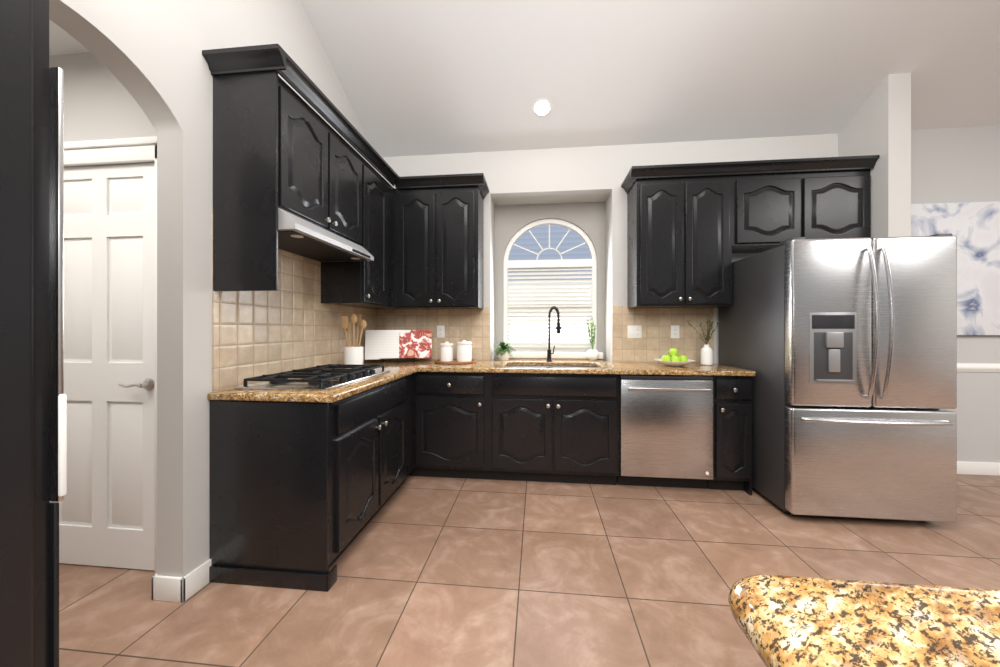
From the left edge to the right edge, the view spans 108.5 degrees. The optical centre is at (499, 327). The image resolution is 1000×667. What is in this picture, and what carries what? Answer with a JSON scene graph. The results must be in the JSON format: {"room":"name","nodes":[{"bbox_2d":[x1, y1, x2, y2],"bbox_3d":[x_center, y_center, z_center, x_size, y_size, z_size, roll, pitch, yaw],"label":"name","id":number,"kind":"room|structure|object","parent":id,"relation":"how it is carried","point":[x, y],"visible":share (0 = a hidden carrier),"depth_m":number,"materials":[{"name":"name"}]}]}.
{"room":"kitchen","nodes":[
{"label":"kitchen","id":0,"kind":"room"},
{"bbox_2d":[49,19,89,55],"bbox_3d":[-2.486,-1.450,0.312,1.590,0.100,3.340,0,0,6],"label":"ceiling","id":1,"kind":"structure","parent":0,"point":[62,41],"depth_m":1.77,"materials":[{"name":"white paint"}]},
{"bbox_2d":[49,52,156,167],"bbox_3d":[-2.258,-0.090,1.907,1.470,2.620,0.120,0,0,6],"label":"wall","id":2,"kind":"structure","parent":0,"point":[100,103],"depth_m":1.80,"materials":[{"name":"grey paint"}]},
{"bbox_2d":[49,163,154,569],"bbox_3d":[-2.040,0.193,1.825,0.704,2.038,0.086,0,0,6],"label":"hall door","id":3,"kind":"structure","parent":2,"relation":"in","point":[107,511],"depth_m":1.83,"materials":[{"name":"white wood"}]},
{"bbox_2d":[64,136,156,573],"bbox_3d":[-2.037,0.142,1.856,0.880,2.155,0.135,0,0,6],"label":"door frame","id":4,"kind":"structure","parent":2,"relation":"attached to","point":[114,151],"depth_m":1.78,"materials":[{"name":"white wood"}]},
{"bbox_2d":[49,0,376,576],"bbox_3d":[-1.615,-1.080,0.371,0.130,4.600,7.400,0,0,6],"label":"wall","id":5,"kind":"structure","parent":0,"point":[147,54],"depth_m":1.62,"materials":[{"name":"grey paint"}]},
{"bbox_2d":[211,64,365,247],"bbox_3d":[-1.192,-0.913,2.182,0.328,0.657,0.850,0,0,6],"label":"upper cabinet","id":6,"kind":"object","parent":5,"relation":"attached to","point":[279,142],"depth_m":1.76,"materials":[{"name":"black wood"}]},
{"bbox_2d":[278,208,373,261],"bbox_3d":[-1.149,-0.528,2.177,0.414,0.110,0.840,0,0,6],"label":"range hood","id":7,"kind":"object","parent":6,"relation":"attached to","point":[299,236],"visible":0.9,"depth_m":2.08,"materials":[{"name":"silver metal"}]},
{"bbox_2d":[212,209,379,391],"bbox_3d":[-1.306,-0.135,2.651,0.008,0.890,1.800,0,0,6],"label":"tile backsplash","id":8,"kind":"structure","parent":5,"relation":"attached to","point":[293,322],"depth_m":2.22,"materials":[{"name":"beige tile"}]},
{"bbox_2d":[321,156,389,307],"bbox_3d":[-1.126,-0.711,2.813,0.328,1.062,0.420,0,0,6],"label":"upper cabinet","id":9,"kind":"object","parent":5,"relation":"attached to","point":[360,284],"depth_m":2.72,"materials":[{"name":"black wood"}]},
{"bbox_2d":[367,180,406,309],"bbox_3d":[-1.078,-0.711,3.275,0.328,1.062,0.508,0,0,6],"label":"upper cabinet","id":10,"kind":"object","parent":5,"relation":"attached to","point":[392,191],"depth_m":3.16,"materials":[{"name":"black wood"}]},
{"bbox_2d":[59,474,999,666],"bbox_3d":[1.117,1.270,0.109,10.200,0.100,7.450,0,0,6],"label":"floor","id":11,"kind":"structure","parent":0,"point":[446,572],"depth_m":1.73,"materials":[{"name":"tile"}]},
{"bbox_2d":[0,0,66,666],"bbox_3d":[-1.210,-0.005,0.338,0.678,2.450,0.820,0,0,6],"label":"pantry cabinet","id":12,"kind":"object","parent":11,"relation":"on","point":[33,439],"visible":1,"depth_m":0.66,"materials":[{"name":"black wood"}]},
{"bbox_2d":[209,373,414,591],"bbox_3d":[-1.019,0.786,2.304,0.648,0.868,1.229,0,0,6],"label":"base cabinet","id":13,"kind":"object","parent":11,"relation":"on","point":[301,493],"visible":1,"depth_m":1.72,"materials":[{"name":"black wood"}]},
{"bbox_2d":[409,372,416,475],"bbox_3d":[-0.942,0.786,3.205,0.614,0.868,0.618,0,0,6],"label":"base cabinet","id":14,"kind":"object","parent":11,"relation":"on","point":[414,472],"depth_m":2.89,"materials":[{"name":"black wood"}]},
{"bbox_2d":[417,372,496,478],"bbox_3d":[-0.351,0.786,3.143,0.573,0.868,0.618,0,0,6],"label":"base cabinet","id":15,"kind":"object","parent":11,"relation":"on","point":[453,407],"depth_m":2.84,"materials":[{"name":"black wood"}]},
{"bbox_2d":[208,358,755,402],"bbox_3d":[0.266,0.329,2.641,3.130,0.038,2.165,0,0,6],"label":"countertop","id":16,"kind":"structure","parent":15,"relation":"on","point":[403,368],"depth_m":2.71,"materials":[{"name":"brown stone"}]},
{"bbox_2d":[234,364,389,390],"bbox_3d":[-1.058,0.282,2.178,0.490,0.056,0.780,0,0,6],"label":"gas cooktop","id":17,"kind":"object","parent":16,"relation":"in","point":[326,377],"visible":1,"depth_m":1.94,"materials":[{"name":"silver metal"}]},
{"bbox_2d":[344,346,363,368],"bbox_3d":[-1.134,0.228,2.794,0.140,0.165,0.140,0,0,6],"label":"utensil crock","id":18,"kind":"object","parent":16,"relation":"on","point":[354,355],"visible":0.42,"depth_m":2.74,"materials":[{"name":"white ceramic"}]},
{"bbox_2d":[341,314,365,346],"bbox_3d":[-1.129,0.093,2.802,0.177,0.409,0.150,0,0,6],"label":"utensils","id":19,"kind":"object","parent":18,"relation":"in","point":[357,320],"visible":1,"depth_m":2.80,"materials":[{"name":"brown wood"}]},
{"bbox_2d":[365,330,431,362],"bbox_3d":[-0.914,0.164,3.263,0.580,0.292,0.189,0,0,-15],"label":"cookbook stand","id":20,"kind":"object","parent":16,"relation":"on","point":[397,344],"visible":1,"depth_m":3.25,"materials":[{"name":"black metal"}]},
{"bbox_2d":[435,359,475,364],"bbox_3d":[-0.400,0.300,3.229,0.370,0.020,0.370,0,0,6],"label":"tray","id":21,"kind":"object","parent":16,"relation":"on","point":[454,362],"visible":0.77,"depth_m":3.08,"materials":[{"name":"brown wood"}]},
{"bbox_2d":[440,341,452,361],"bbox_3d":[-0.479,0.210,3.238,0.120,0.179,0.120,0,0,6],"label":"canister","id":22,"kind":"object","parent":21,"relation":"on","point":[446,351],"visible":1,"depth_m":3.19,"materials":[{"name":"white ceramic"}]},
{"bbox_2d":[457,340,471,361],"bbox_3d":[-0.320,0.203,3.221,0.136,0.194,0.136,0,0,6],"label":"canister","id":23,"kind":"object","parent":21,"relation":"on","point":[464,350],"visible":0.94,"depth_m":3.17,"materials":[{"name":"white ceramic"}]},
{"bbox_2d":[494,342,514,359],"bbox_3d":[0.048,0.224,3.503,0.214,0.173,0.235,0,0,6],"label":"pothos plant","id":24,"kind":"object","parent":16,"relation":"on","point":[502,353],"visible":1,"depth_m":3.47,"materials":[{"name":"green plant"}]},
{"bbox_2d":[507,366,596,367],"bbox_3d":[0.444,0.448,3.075,0.854,0.195,0.484,0,0,6],"label":"sink basin","id":25,"kind":"object","parent":16,"relation":"in","point":[552,366],"visible":0.04,"depth_m":3.29,"materials":[{"name":"silver metal"}]},
{"bbox_2d":[546,306,560,361],"bbox_3d":[0.484,0.056,3.260,0.131,0.509,0.205,0,0,6],"label":"faucet","id":26,"kind":"object","parent":16,"relation":"on","point":[549,353],"visible":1,"depth_m":3.32,"materials":[{"name":"black metal"}]},
{"bbox_2d":[586,317,598,359],"bbox_3d":[0.898,0.098,3.525,0.144,0.423,0.124,0,0,6],"label":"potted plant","id":27,"kind":"object","parent":16,"relation":"on","point":[592,354],"visible":1,"depth_m":3.50,"materials":[{"name":"white ceramic"}]},
{"bbox_2d":[654,358,694,366],"bbox_3d":[1.419,0.285,2.928,0.304,0.050,0.304,0,0,6],"label":"fruit bowl","id":28,"kind":"object","parent":16,"relation":"on","point":[674,364],"visible":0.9,"depth_m":2.84,"materials":[{"name":"white ceramic"}]},
{"bbox_2d":[661,348,687,361],"bbox_3d":[1.422,0.222,2.945,0.206,0.131,0.146,0,0,6],"label":"apples","id":29,"kind":"object","parent":28,"relation":"in","point":[672,355],"visible":0.92,"depth_m":2.91,"materials":[{"name":"green food"}]},
{"bbox_2d":[682,314,720,364],"bbox_3d":[1.706,0.095,3.041,0.281,0.431,0.167,0,0,6],"label":"potted plant","id":30,"kind":"object","parent":16,"relation":"on","point":[706,354],"visible":1,"depth_m":3.01,"materials":[{"name":"white ceramic"}]},
{"bbox_2d":[489,392,618,484],"bbox_3d":[0.430,0.920,3.061,0.999,0.600,0.618,0,0,6],"label":"base cabinet","id":31,"kind":"object","parent":11,"relation":"on","point":[558,428],"depth_m":2.76,"materials":[{"name":"black wood"}]},
{"bbox_2d":[617,375,712,488],"bbox_3d":[1.260,0.785,2.933,0.668,0.862,0.695,0,0,6],"label":"dishwasher","id":32,"kind":"object","parent":11,"relation":"on","point":[665,430],"visible":0.98,"depth_m":2.66,"materials":[{"name":"silver metal"}]},
{"bbox_2d":[707,376,751,494],"bbox_3d":[1.734,0.786,2.924,0.270,0.868,0.618,0,0,6],"label":"base cabinet","id":33,"kind":"object","parent":11,"relation":"on","point":[732,395],"depth_m":2.62,"materials":[{"name":"black wood"}]},
{"bbox_2d":[719,233,956,522],"bbox_3d":[2.319,0.325,2.620,0.915,1.790,1.024,0,0,6],"label":"refrigerator","id":34,"kind":"object","parent":11,"relation":"on","point":[845,349],"visible":0.98,"depth_m":2.20,"materials":[{"name":"grey metal"}]},
{"bbox_3d":[1.233,0.786,-0.537,2.035,0.868,1.790,0,0,6],"label":"cabinet","id":35,"kind":"object","parent":11,"relation":"on","visible":0},
{"bbox_2d":[728,575,999,666],"bbox_3d":[1.240,0.330,-0.563,2.135,0.040,1.860,0,0,6],"label":"countertop","id":36,"kind":"structure","parent":35,"relation":"on","point":[787,621],"depth_m":0.38,"materials":[{"name":"stone"}]},
{"bbox_2d":[300,0,999,156],"bbox_3d":[2.313,-2.148,-0.042,8.030,1.376,7.400,0,0,6],"label":"ceiling","id":37,"kind":"structure","parent":0,"point":[423,77],"depth_m":2.68,"materials":[{"name":"white paint"}]},
{"bbox_2d":[533,99,550,115],"bbox_3d":[0.351,-1.840,3.009,0.150,0.064,0.139,0,0,6],"label":"recessed light","id":38,"kind":"object","parent":37,"relation":"in","point":[541,107],"visible":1,"depth_m":3.01,"materials":[{"name":"white plastic"}]},
{"bbox_2d":[377,125,999,462],"bbox_3d":[2.614,-1.080,3.395,7.910,4.600,0.500,0,0,6],"label":"wall","id":39,"kind":"structure","parent":0,"point":[581,188],"depth_m":3.30,"materials":[{"name":"grey paint"}]},
{"bbox_2d":[380,307,489,360],"bbox_3d":[-0.640,-0.135,3.482,1.100,0.890,0.008,0,0,6],"label":"tile backsplash","id":40,"kind":"structure","parent":39,"relation":"attached to","point":[473,325],"depth_m":3.46,"materials":[{"name":"beige tile"}]},
{"bbox_2d":[437,326,444,337],"bbox_3d":[-0.571,0.035,3.466,0.075,0.116,0.008,0,0,6],"label":"electrical outlet","id":41,"kind":"object","parent":40,"relation":"attached to","point":[440,331],"visible":1,"depth_m":3.46,"materials":[{"name":"white plastic"}]},
{"bbox_2d":[395,173,488,309],"bbox_3d":[-0.524,-0.746,3.279,0.810,1.132,0.384,0,0,6],"label":"upper cabinet","id":42,"kind":"object","parent":39,"relation":"attached to","point":[439,241],"visible":1,"depth_m":3.15,"materials":[{"name":"black wood"}]},
{"bbox_2d":[503,219,602,358],"bbox_3d":[0.512,-0.413,3.727,1.060,1.444,0.160,0,0,6],"label":"window","id":43,"kind":"structure","parent":39,"relation":"in","point":[569,353],"depth_m":3.73,"materials":[{"name":"white wood"}]},
{"bbox_2d":[508,264,592,347],"bbox_3d":[0.510,-0.222,3.704,0.864,0.844,0.055,0,0,6],"label":"window blinds","id":44,"kind":"object","parent":43,"relation":"attached to","point":[584,342],"visible":0.81,"depth_m":3.71,"materials":[{"name":"white plastic"}]},
{"bbox_2d":[612,306,713,362],"bbox_3d":[1.469,0.055,3.260,0.880,0.510,0.008,0,0,6],"label":"tile backsplash","id":45,"kind":"structure","parent":39,"relation":"attached to","point":[656,341],"depth_m":3.26,"materials":[{"name":"beige tile"}]},
{"bbox_2d":[627,325,641,337],"bbox_3d":[1.225,0.035,3.275,0.125,0.116,0.013,0,0,6],"label":"electrical outlet","id":46,"kind":"object","parent":45,"relation":"attached to","point":[634,331],"visible":1,"depth_m":3.27,"materials":[{"name":"white plastic"}]},
{"bbox_2d":[671,325,678,337],"bbox_3d":[1.576,0.035,3.241,0.075,0.116,0.008,0,0,6],"label":"electrical outlet","id":47,"kind":"object","parent":45,"relation":"attached to","point":[674,331],"visible":1,"depth_m":3.24,"materials":[{"name":"white plastic"}]},
{"bbox_2d":[625,171,736,307],"bbox_3d":[1.520,-0.711,3.092,0.745,1.062,0.328,0,0,6],"label":"upper cabinet","id":48,"kind":"object","parent":39,"relation":"attached to","point":[692,228],"depth_m":2.93,"materials":[{"name":"black wood"}]},
{"bbox_2d":[737,167,804,252],"bbox_3d":[2.146,-0.954,3.026,0.515,0.577,0.328,0,0,6],"label":"upper cabinet","id":49,"kind":"object","parent":39,"relation":"attached to","point":[770,204],"depth_m":2.87,"materials":[{"name":"black wood"}]},
{"bbox_2d":[805,163,875,238],"bbox_3d":[2.651,-0.954,2.973,0.501,0.577,0.328,0,0,6],"label":"upper cabinet","id":50,"kind":"object","parent":39,"relation":"attached to","point":[837,199],"depth_m":2.81,"materials":[{"name":"black wood"}]},
{"bbox_2d":[911,201,999,334],"bbox_3d":[3.963,-0.490,2.981,1.140,1.100,0.038,0,0,6],"label":"canvas art","id":51,"kind":"object","parent":39,"relation":"attached to","point":[973,228],"visible":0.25,"depth_m":2.97,"materials":[{"name":"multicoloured fabric"}]},
{"bbox_2d":[957,461,999,475],"bbox_3d":[4.795,1.167,2.908,3.470,0.105,0.014,0,0,6],"label":"baseboard","id":52,"kind":"structure","parent":39,"relation":"attached to","point":[963,467],"depth_m":2.99,"materials":[{"name":"white wood"}]},
{"bbox_2d":[957,363,999,371],"bbox_3d":[4.795,0.330,2.903,3.470,0.070,0.024,0,0,6],"label":"trim","id":53,"kind":"structure","parent":39,"relation":"attached to","point":[974,367],"depth_m":2.99,"materials":[{"name":"white wood"}]},
{"bbox_2d":[838,73,910,237],"bbox_3d":[2.972,-1.080,2.880,0.150,4.600,0.450,0,0,6],"label":"wall","id":54,"kind":"structure","parent":0,"point":[879,122],"depth_m":2.67,"materials":[{"name":"grey paint"}]},
{"label":"outside","id":55,"kind":"structure","parent":0,"visible":0},
{"bbox_2d":[508,225,590,343],"bbox_3d":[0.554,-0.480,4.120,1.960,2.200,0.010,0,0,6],"label":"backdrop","id":56,"kind":"structure","parent":55,"point":[572,239],"depth_m":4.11,"materials":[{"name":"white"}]}
]}

